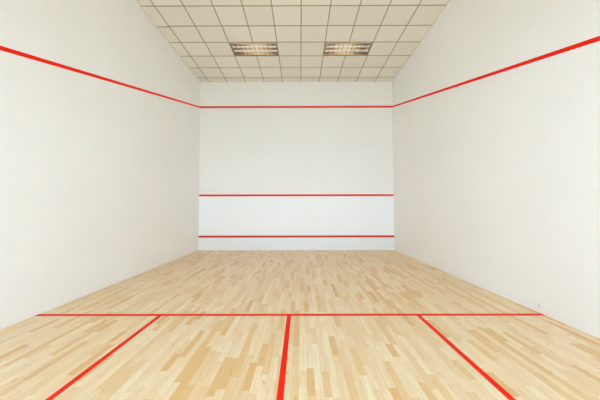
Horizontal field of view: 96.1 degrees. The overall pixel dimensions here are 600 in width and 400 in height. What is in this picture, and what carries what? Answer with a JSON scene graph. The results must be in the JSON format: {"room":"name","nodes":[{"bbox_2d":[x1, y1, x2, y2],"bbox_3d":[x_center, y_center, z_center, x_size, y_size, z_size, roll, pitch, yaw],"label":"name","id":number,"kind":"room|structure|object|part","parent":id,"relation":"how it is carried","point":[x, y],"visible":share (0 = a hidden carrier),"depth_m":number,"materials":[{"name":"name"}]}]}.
{"room":"squash court","nodes":[
{"label":"squash court","id":0,"kind":"room"},
{"bbox_2d":[0,0,199,329],"bbox_3d":[-3.436,-1.419,3.994,0.200,5.787,9.850,0,-2,0],"label":"wall","id":1,"kind":"structure","parent":0,"point":[99,178],"depth_m":4.25,"materials":[{"name":"white paint"}]},
{"bbox_2d":[0,46,199,107],"bbox_3d":[-3.336,-1.943,4.072,0.002,2.686,9.730,0,-2,0],"label":"boundary line","id":2,"kind":"object","parent":1,"relation":"attached to","point":[2,48],"visible":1,"depth_m":4.03,"materials":[{"name":"red paint"}]},
{"bbox_2d":[136,0,449,81],"bbox_3d":[-0.141,-4.122,4.131,6.400,0.022,9.750,0,-2,0],"label":"ceiling","id":3,"kind":"structure","parent":0,"point":[201,32],"depth_m":6.54,"materials":[{"name":"tile"}]},
{"bbox_2d":[230,43,277,55],"bbox_3d":[-1.200,-4.055,7.178,1.201,0.109,0.588,0,-2,0],"label":"ceiling light","id":4,"kind":"object","parent":3,"relation":"attached to","point":[239,49],"visible":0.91,"depth_m":7.25,"materials":[{"name":"white metal"}]},
{"bbox_2d":[324,42,372,55],"bbox_3d":[1.254,-4.060,7.173,1.201,0.109,0.588,0,-2,0],"label":"ceiling light","id":5,"kind":"object","parent":3,"relation":"attached to","point":[331,48],"visible":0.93,"depth_m":7.23,"materials":[{"name":"metal"}]},
{"bbox_2d":[199,82,393,235],"bbox_3d":[-0.125,-1.250,9.008,6.800,5.787,0.200,0,-2,0],"label":"wall","id":6,"kind":"structure","parent":0,"point":[243,150],"depth_m":8.91,"materials":[{"name":"white paint"}]},
{"bbox_2d":[200,106,391,107],"bbox_3d":[-0.128,-3.095,8.972,6.400,0.062,0.002,0,-2,0],"label":"boundary line","id":7,"kind":"object","parent":6,"relation":"attached to","point":[200,106],"visible":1,"depth_m":8.97,"materials":[{"name":"red paint"}]},
{"bbox_2d":[198,235,394,249],"bbox_3d":[-0.120,1.399,8.806,6.398,0.479,0.018,0,-2,0],"label":"tin","id":8,"kind":"object","parent":6,"relation":"attached to","point":[279,242],"visible":0.97,"depth_m":8.80,"materials":[{"name":"white metal"}]},
{"bbox_3d":[-0.121,1.193,8.814,6.398,0.066,0.018,0,-2,0],"label":"rail","id":9,"kind":"part","parent":8,"relation":"part of","materials":[{"name":"red paint"}]},
{"bbox_2d":[199,194,393,195],"bbox_3d":[-0.123,-0.154,8.869,6.400,0.062,0.002,0,-2,0],"label":"service line","id":10,"kind":"object","parent":6,"relation":"attached to","point":[222,194],"visible":1,"depth_m":8.87,"materials":[{"name":"red paint"}]},
{"bbox_2d":[0,250,599,399],"bbox_3d":[-0.131,1.530,3.983,6.800,0.120,10.050,0,-2,0],"label":"floor","id":11,"kind":"structure","parent":0,"point":[174,357],"depth_m":2.74,"materials":[{"name":"brown wood"}]},
{"bbox_2d":[45,316,160,399],"bbox_3d":[-2.534,1.423,2.530,1.601,0.001,1.700,0,-2,0],"label":"court line","id":12,"kind":"object","parent":11,"relation":"on","point":[103,358],"visible":1,"depth_m":2.33,"materials":[{"name":"red paint"}]},
{"bbox_2d":[276,316,290,399],"bbox_3d":[-0.142,1.373,1.234,0.050,0.001,4.283,0,-2,0],"label":"half court line","id":13,"kind":"object","parent":11,"relation":"on","point":[281,384],"visible":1,"depth_m":2.33,"materials":[{"name":"red paint"}]},
{"bbox_2d":[35,314,545,315],"bbox_3d":[-0.132,1.449,3.405,6.400,0.001,0.062,0,-2,0],"label":"short line","id":14,"kind":"object","parent":11,"relation":"on","point":[38,314],"visible":1,"depth_m":3.40,"materials":[{"name":"red paint"}]},
{"bbox_2d":[418,316,515,399],"bbox_3d":[2.262,1.414,2.519,1.608,0.001,1.700,0,-2,0],"label":"court line","id":15,"kind":"object","parent":11,"relation":"on","point":[504,392],"visible":1,"depth_m":2.32,"materials":[{"name":"red paint"}]},
{"bbox_2d":[392,0,599,338],"bbox_3d":[3.164,-1.432,3.979,0.200,5.787,9.850,0,-2,0],"label":"wall","id":16,"kind":"structure","parent":0,"point":[496,178],"depth_m":3.97,"materials":[{"name":"white paint"}]},
{"bbox_2d":[392,36,599,106],"bbox_3d":[3.062,-1.955,4.058,0.002,2.686,9.730,0,-2,0],"label":"boundary line","id":17,"kind":"object","parent":16,"relation":"attached to","point":[596,39],"visible":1,"depth_m":3.73,"materials":[{"name":"red paint"}]}
]}

